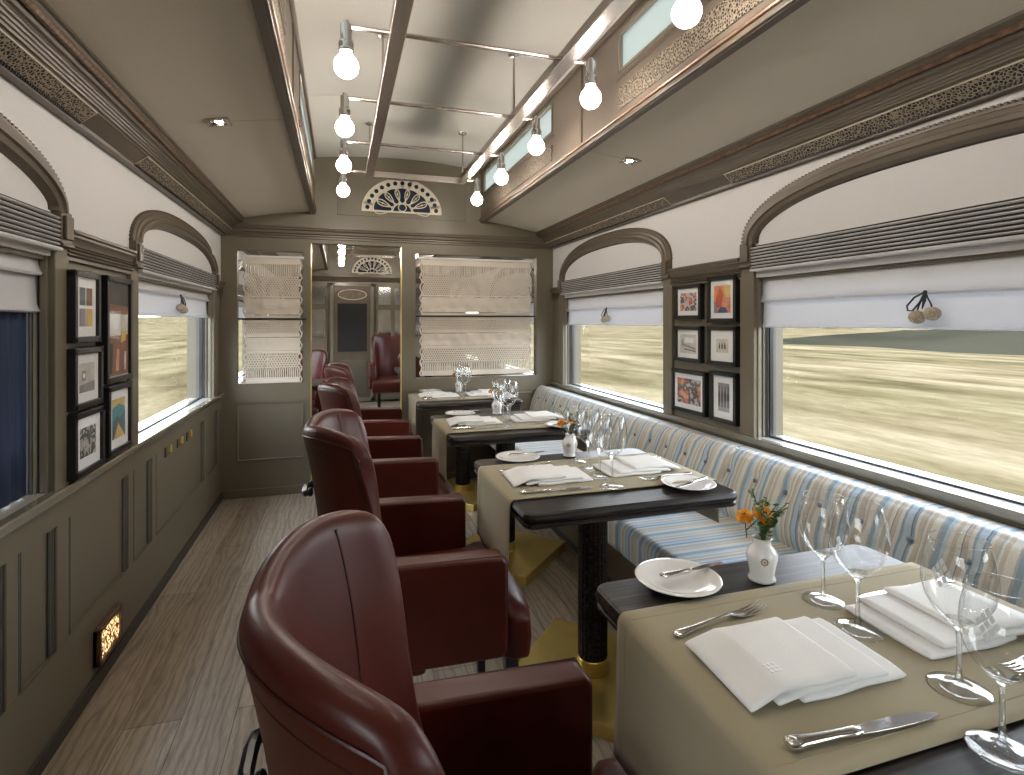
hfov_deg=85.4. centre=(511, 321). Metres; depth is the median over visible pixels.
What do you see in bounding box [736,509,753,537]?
marigold
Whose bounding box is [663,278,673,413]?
trim
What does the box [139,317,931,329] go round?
hills
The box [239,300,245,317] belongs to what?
blind
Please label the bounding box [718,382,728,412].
print
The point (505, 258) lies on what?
air vent
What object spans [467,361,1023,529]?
trim
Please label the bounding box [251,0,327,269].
trim
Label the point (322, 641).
leather armchair
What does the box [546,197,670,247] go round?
air vent
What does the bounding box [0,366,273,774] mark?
wall paneling
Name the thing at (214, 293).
trim
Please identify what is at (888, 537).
bowl
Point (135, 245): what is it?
trim
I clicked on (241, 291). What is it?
trim
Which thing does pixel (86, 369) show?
print
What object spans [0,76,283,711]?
wall
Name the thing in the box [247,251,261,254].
air vent
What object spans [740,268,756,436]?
trim
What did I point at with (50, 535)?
trim
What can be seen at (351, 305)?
door
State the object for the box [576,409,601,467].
wine glass
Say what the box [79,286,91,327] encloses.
print
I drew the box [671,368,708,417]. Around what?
picture frame
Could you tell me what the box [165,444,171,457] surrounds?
socket plate
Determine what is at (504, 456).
plate
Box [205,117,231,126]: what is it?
recessed light
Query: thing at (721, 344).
print
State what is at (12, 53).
air vent
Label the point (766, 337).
window
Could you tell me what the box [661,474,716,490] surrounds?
plate
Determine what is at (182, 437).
switch
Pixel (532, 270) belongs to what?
trim
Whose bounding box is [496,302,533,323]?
blind
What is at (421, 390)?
plate
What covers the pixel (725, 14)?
air vent
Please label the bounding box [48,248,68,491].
trim
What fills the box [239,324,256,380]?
window
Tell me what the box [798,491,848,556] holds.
bowl
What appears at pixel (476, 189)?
socket
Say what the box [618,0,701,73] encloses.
window
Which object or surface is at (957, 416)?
ground
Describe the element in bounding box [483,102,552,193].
window
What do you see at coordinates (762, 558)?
flower vase
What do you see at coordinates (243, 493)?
baseboard
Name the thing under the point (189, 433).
socket plate
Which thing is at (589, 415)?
wine glass
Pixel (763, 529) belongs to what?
leafy sprig
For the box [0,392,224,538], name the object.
trim
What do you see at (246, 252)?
trim
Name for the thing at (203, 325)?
window
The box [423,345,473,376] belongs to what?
leather armchair
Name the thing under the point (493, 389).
leafy sprig
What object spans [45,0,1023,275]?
ceiling
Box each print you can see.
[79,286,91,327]
[79,362,94,393]
[80,423,95,458]
[110,282,127,376]
[112,396,124,439]
[678,377,700,406]
[680,292,695,310]
[680,334,695,353]
[714,285,730,312]
[716,339,727,352]
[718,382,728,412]
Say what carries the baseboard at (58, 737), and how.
attached to the wall at (104, 196)
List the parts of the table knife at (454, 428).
handle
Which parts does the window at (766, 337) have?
jamb moulding, sill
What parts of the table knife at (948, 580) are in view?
blade, handle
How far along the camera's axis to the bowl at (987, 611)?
0.69 m
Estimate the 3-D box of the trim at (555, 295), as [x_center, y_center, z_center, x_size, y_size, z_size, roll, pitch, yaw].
[0.372,-0.248,4.756,0.041,0.104,0.175,0,0,-17]
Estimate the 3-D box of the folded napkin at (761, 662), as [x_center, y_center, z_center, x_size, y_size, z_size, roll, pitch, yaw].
[0.446,0.529,0.888,0.294,0.035,0.182,0,0,-17]
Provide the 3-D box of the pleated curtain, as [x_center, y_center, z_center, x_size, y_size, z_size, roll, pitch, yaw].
[-1.221,0.159,0.948,0.012,0.700,1.446,0,0,-17]
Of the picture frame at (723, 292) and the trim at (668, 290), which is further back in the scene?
the trim at (668, 290)
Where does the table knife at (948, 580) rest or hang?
on the table runner at (674, 715)
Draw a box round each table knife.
[421,398,450,399]
[452,426,499,429]
[520,487,592,493]
[783,712,938,751]
[857,577,952,597]
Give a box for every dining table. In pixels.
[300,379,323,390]
[394,366,458,376]
[408,390,522,511]
[430,410,590,585]
[474,448,736,742]
[595,545,1023,774]
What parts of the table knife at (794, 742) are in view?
handle, blade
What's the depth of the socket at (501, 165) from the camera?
3.29 m
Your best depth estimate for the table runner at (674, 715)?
0.85 m
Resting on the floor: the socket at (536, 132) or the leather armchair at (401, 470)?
the leather armchair at (401, 470)
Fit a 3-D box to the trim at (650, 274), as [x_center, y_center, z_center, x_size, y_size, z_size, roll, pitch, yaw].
[0.645,-0.281,3.885,0.042,0.116,1.504,0,0,-17]
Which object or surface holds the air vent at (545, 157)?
in the wall at (577, 130)
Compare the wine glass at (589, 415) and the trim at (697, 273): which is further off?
the trim at (697, 273)
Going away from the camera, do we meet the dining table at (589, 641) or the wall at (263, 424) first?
the dining table at (589, 641)
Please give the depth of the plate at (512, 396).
3.98 m
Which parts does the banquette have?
backrest, plinth panel, backrest, backrest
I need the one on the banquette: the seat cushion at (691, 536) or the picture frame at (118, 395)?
the seat cushion at (691, 536)
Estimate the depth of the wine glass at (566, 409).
2.16 m
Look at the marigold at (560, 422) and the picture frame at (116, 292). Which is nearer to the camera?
the picture frame at (116, 292)
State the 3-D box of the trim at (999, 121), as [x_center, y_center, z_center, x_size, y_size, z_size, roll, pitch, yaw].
[1.297,-0.480,1.764,0.041,0.272,1.649,0,0,-17]
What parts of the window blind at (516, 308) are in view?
rod, rod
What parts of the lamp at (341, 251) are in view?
bulb, bulb, rail, cross rod, rail, rail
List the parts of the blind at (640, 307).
head rail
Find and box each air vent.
[0,29,96,123]
[134,156,231,233]
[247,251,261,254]
[273,0,284,55]
[299,119,313,194]
[483,145,551,212]
[487,258,520,268]
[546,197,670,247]
[619,0,763,109]
[724,59,1023,183]
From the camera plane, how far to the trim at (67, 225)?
1.70 m
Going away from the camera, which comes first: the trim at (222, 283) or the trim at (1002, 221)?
the trim at (1002, 221)
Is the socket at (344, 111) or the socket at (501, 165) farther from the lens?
the socket at (501, 165)
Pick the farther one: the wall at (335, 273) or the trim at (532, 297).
the wall at (335, 273)
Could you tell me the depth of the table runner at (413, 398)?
4.01 m
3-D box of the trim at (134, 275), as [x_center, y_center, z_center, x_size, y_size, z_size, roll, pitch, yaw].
[-1.596,0.141,2.332,0.020,0.749,0.090,0,0,-17]
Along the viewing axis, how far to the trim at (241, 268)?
4.87 m
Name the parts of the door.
glass frame, glass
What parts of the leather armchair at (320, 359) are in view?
seat, armrest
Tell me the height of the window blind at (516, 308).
0.966 m
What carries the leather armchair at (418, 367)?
on the floor
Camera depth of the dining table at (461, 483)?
3.96 m
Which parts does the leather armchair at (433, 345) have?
seat, armrest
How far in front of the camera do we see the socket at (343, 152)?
3.03 m
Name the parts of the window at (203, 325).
sill, jamb moulding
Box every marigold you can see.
[557,419,564,433]
[565,419,575,434]
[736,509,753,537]
[747,505,773,529]
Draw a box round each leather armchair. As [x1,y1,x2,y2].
[236,510,626,774]
[274,349,328,415]
[301,408,531,676]
[317,377,453,497]
[324,363,423,456]
[368,334,399,406]
[398,354,423,377]
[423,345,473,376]
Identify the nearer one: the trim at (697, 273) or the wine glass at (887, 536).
the wine glass at (887, 536)
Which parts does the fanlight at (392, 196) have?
glass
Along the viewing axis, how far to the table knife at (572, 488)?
1.77 m
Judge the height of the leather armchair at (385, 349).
1.126 m
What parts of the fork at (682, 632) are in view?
handle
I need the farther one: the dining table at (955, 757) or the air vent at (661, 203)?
the air vent at (661, 203)
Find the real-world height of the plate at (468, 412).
0.016 m
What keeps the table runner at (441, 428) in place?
on the dining table at (529, 554)
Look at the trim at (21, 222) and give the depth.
1.52 m
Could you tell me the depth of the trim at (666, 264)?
3.11 m
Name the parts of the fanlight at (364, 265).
glass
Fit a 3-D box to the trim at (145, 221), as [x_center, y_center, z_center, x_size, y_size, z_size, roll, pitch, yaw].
[-1.818,-0.445,3.090,0.041,0.225,1.649,0,0,-17]
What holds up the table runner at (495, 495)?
on the dining table at (589, 641)
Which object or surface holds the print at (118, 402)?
attached to the picture frame at (118, 395)
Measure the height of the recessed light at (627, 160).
0.020 m
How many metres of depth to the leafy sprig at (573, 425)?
2.29 m
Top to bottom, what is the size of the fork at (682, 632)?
0.012 m
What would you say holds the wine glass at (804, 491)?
on the table runner at (674, 715)
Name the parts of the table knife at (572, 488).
handle, blade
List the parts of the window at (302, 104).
pane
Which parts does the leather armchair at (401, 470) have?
backrest, armrest, armrest, seat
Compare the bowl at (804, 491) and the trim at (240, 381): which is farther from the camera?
the trim at (240, 381)
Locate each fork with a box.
[499,461,551,471]
[640,472,691,479]
[672,599,766,637]
[998,655,1023,672]
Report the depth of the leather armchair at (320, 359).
5.88 m
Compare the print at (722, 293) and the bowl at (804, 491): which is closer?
the bowl at (804, 491)
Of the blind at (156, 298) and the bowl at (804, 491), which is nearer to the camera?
the bowl at (804, 491)
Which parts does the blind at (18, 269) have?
head rail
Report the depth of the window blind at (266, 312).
4.16 m
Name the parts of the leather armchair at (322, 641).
pull handle, backrest, armrest, seat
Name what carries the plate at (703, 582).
on the dining table at (955, 757)
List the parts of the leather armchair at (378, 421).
backrest, armrest, armrest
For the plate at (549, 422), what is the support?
on the table runner at (441, 428)
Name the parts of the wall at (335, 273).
cornice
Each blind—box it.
[0,246,43,312]
[139,277,209,317]
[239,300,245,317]
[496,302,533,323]
[566,288,662,325]
[761,250,1023,330]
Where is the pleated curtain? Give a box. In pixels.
[0,311,25,507]
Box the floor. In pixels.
[41,401,616,774]
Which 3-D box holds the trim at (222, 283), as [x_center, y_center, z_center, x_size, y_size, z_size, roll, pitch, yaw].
[-2.096,-0.248,3.975,0.041,0.104,0.205,0,0,-17]
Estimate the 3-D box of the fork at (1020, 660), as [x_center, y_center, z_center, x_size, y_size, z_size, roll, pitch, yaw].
[0.867,0.539,0.904,0.220,0.012,0.026,0,0,-24]
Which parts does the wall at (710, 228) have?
fabric panel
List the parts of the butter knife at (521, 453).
handle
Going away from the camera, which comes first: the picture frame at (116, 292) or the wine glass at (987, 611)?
the wine glass at (987, 611)
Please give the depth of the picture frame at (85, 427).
1.84 m
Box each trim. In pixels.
[0,0,243,234]
[0,113,68,212]
[0,193,62,251]
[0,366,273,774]
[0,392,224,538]
[0,410,217,713]
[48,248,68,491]
[51,210,74,248]
[68,229,137,274]
[127,266,138,445]
[129,210,218,272]
[129,240,143,267]
[138,248,216,290]
[211,291,216,396]
[212,273,219,288]
[217,280,225,294]
[239,260,260,288]
[239,284,259,298]
[239,363,271,382]
[243,251,294,278]
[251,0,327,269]
[442,257,525,282]
[466,357,526,374]
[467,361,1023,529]
[491,267,533,292]
[492,287,533,298]
[536,10,1023,248]
[549,287,558,299]
[550,381,1023,525]
[557,280,563,292]
[559,228,672,279]
[559,293,564,383]
[561,263,662,294]
[660,258,671,278]
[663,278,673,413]
[668,257,740,286]
[738,243,754,268]
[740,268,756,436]
[741,97,1023,244]
[749,197,1023,271]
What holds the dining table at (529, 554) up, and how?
on the floor
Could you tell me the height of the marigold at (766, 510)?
0.068 m
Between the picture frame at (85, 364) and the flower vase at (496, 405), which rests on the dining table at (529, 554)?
the flower vase at (496, 405)
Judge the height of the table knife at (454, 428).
0.013 m
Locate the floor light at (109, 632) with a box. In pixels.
[93,602,122,668]
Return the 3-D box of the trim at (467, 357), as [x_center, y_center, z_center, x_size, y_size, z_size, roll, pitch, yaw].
[-0.373,0.534,7.156,0.033,0.042,4.710,0,0,-17]
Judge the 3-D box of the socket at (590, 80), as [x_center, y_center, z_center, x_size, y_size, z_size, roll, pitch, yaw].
[0.302,-0.961,2.131,0.052,0.107,0.052,0,0,-17]
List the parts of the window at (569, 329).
jamb moulding, sill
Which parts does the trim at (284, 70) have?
moulding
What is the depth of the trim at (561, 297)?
4.62 m
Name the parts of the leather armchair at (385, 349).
armrest, leg, backrest, seat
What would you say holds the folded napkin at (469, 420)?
on the table runner at (441, 428)
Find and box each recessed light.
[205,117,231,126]
[618,156,641,165]
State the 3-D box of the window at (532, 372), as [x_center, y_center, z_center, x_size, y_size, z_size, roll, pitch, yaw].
[0.067,0.164,6.030,0.140,0.726,1.500,0,0,-17]
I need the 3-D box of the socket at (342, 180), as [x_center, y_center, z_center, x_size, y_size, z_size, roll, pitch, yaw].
[-1.107,-0.961,3.635,0.052,0.107,0.052,0,0,-17]
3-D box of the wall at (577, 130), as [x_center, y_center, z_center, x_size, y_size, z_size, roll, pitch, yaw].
[0.033,-1.065,3.727,0.049,0.470,11.500,0,0,-17]
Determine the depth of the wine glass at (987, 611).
0.69 m
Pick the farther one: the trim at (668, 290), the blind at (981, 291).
the trim at (668, 290)
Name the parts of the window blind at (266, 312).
rod, rod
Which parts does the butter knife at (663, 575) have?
handle, blade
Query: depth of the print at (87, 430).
1.86 m
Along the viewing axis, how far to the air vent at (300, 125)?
3.10 m
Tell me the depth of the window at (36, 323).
1.66 m
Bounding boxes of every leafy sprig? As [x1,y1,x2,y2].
[453,369,460,379]
[492,383,503,398]
[560,411,579,434]
[748,488,788,539]
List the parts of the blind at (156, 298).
head rail, pull cord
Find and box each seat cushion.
[490,440,562,449]
[515,442,697,552]
[620,511,799,566]
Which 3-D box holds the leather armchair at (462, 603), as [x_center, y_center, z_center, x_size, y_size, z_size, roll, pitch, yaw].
[-0.316,0.797,1.787,0.677,1.005,0.616,0,0,-17]
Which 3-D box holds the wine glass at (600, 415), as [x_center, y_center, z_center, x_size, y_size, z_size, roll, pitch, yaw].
[0.332,0.429,1.840,0.101,0.236,0.100,0,0,29]
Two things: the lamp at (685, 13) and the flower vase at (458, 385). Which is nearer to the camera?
the lamp at (685, 13)
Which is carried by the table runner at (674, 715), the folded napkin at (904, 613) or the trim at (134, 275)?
the folded napkin at (904, 613)
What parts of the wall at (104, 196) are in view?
fabric panel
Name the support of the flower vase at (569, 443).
on the dining table at (589, 641)
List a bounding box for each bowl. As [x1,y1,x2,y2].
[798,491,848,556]
[827,499,889,577]
[920,530,1000,627]
[957,573,1023,683]
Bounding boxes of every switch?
[168,444,171,452]
[180,436,183,443]
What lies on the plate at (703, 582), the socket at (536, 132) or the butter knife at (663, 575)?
the butter knife at (663, 575)
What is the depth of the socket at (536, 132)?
2.70 m
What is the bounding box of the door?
[329,282,373,401]
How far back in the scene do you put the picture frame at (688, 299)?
2.93 m
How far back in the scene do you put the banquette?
2.03 m
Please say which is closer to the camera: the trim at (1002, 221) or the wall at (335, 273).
the trim at (1002, 221)
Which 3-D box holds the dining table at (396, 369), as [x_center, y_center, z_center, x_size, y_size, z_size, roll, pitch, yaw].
[-1.000,0.926,6.600,0.742,0.748,0.718,0,0,-17]
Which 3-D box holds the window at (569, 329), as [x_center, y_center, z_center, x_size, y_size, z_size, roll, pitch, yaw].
[0.724,0.164,3.910,0.140,0.726,1.500,0,0,-17]
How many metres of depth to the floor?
2.10 m
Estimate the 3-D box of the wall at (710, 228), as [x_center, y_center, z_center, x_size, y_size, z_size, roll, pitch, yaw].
[0.718,0.220,3.940,0.154,2.160,11.500,0,0,-17]
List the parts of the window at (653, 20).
pane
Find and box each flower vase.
[455,380,462,391]
[492,398,501,414]
[562,433,576,456]
[746,533,777,584]
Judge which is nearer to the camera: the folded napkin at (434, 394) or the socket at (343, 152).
the socket at (343, 152)
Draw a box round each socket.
[338,19,353,53]
[339,92,350,117]
[339,137,348,156]
[339,172,346,183]
[473,178,480,192]
[497,152,505,169]
[531,115,541,137]
[584,57,596,86]
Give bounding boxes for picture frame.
[67,269,101,343]
[67,346,103,412]
[67,404,105,481]
[95,275,132,383]
[97,380,132,458]
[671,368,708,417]
[674,283,703,319]
[674,326,704,362]
[706,274,739,322]
[706,326,739,367]
[709,370,739,426]
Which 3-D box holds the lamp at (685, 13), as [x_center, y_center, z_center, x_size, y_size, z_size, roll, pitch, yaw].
[-0.180,-1.061,2.169,0.980,0.482,3.430,0,0,-17]
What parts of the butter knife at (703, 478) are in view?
blade, handle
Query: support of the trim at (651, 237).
attached to the wall at (710, 228)
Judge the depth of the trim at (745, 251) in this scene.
2.49 m
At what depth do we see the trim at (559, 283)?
4.61 m
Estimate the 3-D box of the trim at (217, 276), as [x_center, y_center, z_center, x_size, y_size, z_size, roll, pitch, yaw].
[-2.051,-0.286,3.840,0.044,0.110,0.078,0,0,-17]
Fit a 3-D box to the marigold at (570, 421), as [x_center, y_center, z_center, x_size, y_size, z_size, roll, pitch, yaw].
[0.241,0.439,2.281,0.046,0.078,0.046,0,0,-17]
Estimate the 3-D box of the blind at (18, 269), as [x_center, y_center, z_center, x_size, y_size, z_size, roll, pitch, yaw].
[-1.182,-0.113,0.963,0.061,0.171,1.468,0,0,-17]
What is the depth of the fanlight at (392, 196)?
4.45 m
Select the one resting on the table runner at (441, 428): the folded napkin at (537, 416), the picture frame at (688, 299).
the folded napkin at (537, 416)
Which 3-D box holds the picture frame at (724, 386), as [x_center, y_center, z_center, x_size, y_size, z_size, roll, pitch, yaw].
[1.021,0.362,2.667,0.026,0.249,0.194,0,0,-17]
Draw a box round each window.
[0,256,47,519]
[139,293,210,438]
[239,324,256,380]
[280,0,285,24]
[299,70,313,178]
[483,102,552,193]
[494,312,533,373]
[565,298,662,410]
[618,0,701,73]
[757,277,1023,509]
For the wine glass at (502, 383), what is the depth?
3.02 m
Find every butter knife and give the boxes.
[453,410,477,412]
[508,451,545,455]
[659,562,723,578]
[674,476,707,487]
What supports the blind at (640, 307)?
attached to the window at (569, 329)
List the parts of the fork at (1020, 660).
handle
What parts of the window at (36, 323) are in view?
sill, jamb moulding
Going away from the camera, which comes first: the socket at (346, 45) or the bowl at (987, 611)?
the bowl at (987, 611)
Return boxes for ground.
[139,323,1023,496]
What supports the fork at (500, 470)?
on the table runner at (495, 495)
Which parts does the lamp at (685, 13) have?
bulb, bulb, bulb, bulb, stem, rail, cross rod, rail, cross rod, cross rod, stem, cross rod, bulb, bulb, stem, bulb, rail, bulb, bulb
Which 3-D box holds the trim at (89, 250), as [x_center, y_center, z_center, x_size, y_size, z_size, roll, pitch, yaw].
[-1.492,-0.248,2.029,0.041,0.104,0.570,0,0,-17]
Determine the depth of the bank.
52.83 m
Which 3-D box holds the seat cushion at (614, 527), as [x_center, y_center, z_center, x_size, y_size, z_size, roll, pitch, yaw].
[0.476,0.892,3.082,0.545,0.145,1.495,0,0,-17]
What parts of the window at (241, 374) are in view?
sill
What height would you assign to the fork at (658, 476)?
0.012 m
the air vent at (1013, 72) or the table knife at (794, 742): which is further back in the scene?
the air vent at (1013, 72)
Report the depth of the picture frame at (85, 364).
1.84 m
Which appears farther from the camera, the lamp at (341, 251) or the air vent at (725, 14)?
the lamp at (341, 251)
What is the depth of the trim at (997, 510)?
2.01 m
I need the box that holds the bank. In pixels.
[783,329,1023,354]
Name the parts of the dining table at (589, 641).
plate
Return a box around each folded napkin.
[418,391,458,397]
[445,415,502,425]
[465,388,505,395]
[502,464,592,486]
[508,411,563,422]
[592,454,680,476]
[685,616,906,711]
[844,579,1023,659]
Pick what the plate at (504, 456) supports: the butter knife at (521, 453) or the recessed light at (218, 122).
the butter knife at (521, 453)
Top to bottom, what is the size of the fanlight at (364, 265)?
0.295 m
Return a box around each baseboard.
[26,492,222,774]
[222,470,477,498]
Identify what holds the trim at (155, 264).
attached to the wall at (104, 196)
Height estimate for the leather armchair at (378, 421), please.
1.005 m
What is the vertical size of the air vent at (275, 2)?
0.090 m
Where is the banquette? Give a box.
[490,385,1023,608]
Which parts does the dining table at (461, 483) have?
plate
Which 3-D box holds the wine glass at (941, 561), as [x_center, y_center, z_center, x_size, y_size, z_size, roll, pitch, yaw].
[0.666,0.435,0.826,0.095,0.223,0.094,0,0,-24]
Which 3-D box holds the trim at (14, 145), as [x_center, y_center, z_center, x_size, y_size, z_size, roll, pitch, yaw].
[-1.161,-0.445,0.970,0.041,0.225,1.649,0,0,-17]
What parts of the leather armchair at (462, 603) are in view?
pull handle, backrest, armrest, armrest, seat, leg, leg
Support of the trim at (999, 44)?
attached to the wall at (710, 228)
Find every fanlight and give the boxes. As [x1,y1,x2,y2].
[352,258,391,274]
[361,180,441,216]
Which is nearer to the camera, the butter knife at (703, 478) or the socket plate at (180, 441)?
the butter knife at (703, 478)
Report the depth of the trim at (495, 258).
7.22 m
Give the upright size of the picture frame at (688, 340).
0.192 m
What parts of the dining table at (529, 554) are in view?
plate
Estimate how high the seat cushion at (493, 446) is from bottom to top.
0.145 m
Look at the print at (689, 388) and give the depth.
2.93 m
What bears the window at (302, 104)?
in the trim at (284, 70)
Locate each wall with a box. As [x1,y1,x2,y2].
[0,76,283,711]
[220,157,552,490]
[284,245,449,401]
[416,0,809,269]
[450,89,1023,434]
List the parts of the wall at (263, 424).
partition cornice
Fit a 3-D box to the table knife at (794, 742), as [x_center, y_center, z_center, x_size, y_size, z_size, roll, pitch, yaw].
[0.470,0.539,0.737,0.245,0.013,0.023,0,0,-13]
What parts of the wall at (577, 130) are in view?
moulding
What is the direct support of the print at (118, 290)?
attached to the picture frame at (116, 292)
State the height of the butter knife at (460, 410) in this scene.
0.013 m
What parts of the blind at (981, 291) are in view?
head rail, pull cord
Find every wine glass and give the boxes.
[501,383,518,422]
[564,409,587,460]
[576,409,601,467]
[586,415,612,476]
[597,415,626,489]
[798,491,849,599]
[827,499,890,641]
[920,530,1000,706]
[957,573,1023,773]
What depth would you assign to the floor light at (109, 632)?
2.03 m
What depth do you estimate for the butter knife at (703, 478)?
1.83 m
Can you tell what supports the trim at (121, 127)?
attached to the wall at (104, 196)
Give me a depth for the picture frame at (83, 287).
1.83 m
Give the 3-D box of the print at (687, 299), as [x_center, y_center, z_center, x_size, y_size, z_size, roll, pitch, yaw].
[0.933,-0.106,2.938,0.001,0.095,0.142,0,0,-17]
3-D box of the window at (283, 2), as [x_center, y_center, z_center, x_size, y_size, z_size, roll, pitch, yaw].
[-0.575,-1.137,1.188,0.026,0.174,1.614,0,0,-17]
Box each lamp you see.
[334,0,701,205]
[338,245,417,265]
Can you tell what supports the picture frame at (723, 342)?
attached to the wall at (710, 228)
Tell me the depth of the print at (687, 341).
2.94 m
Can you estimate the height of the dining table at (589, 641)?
0.748 m
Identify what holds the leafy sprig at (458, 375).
in the flower vase at (458, 385)
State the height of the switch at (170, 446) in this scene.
0.040 m
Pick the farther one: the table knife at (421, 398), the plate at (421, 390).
the plate at (421, 390)
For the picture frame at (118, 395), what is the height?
0.261 m
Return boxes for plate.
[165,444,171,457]
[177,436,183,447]
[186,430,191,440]
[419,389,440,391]
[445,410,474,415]
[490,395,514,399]
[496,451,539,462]
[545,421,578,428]
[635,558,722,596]
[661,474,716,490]
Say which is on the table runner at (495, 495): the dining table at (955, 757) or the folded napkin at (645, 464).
the folded napkin at (645, 464)
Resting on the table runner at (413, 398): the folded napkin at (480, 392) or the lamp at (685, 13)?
the folded napkin at (480, 392)
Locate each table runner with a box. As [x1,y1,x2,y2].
[409,391,519,434]
[432,413,586,483]
[477,453,718,563]
[614,562,1023,774]
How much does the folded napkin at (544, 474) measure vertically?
0.035 m
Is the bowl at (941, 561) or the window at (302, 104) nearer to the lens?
the bowl at (941, 561)
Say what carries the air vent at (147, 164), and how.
attached to the wall at (104, 196)

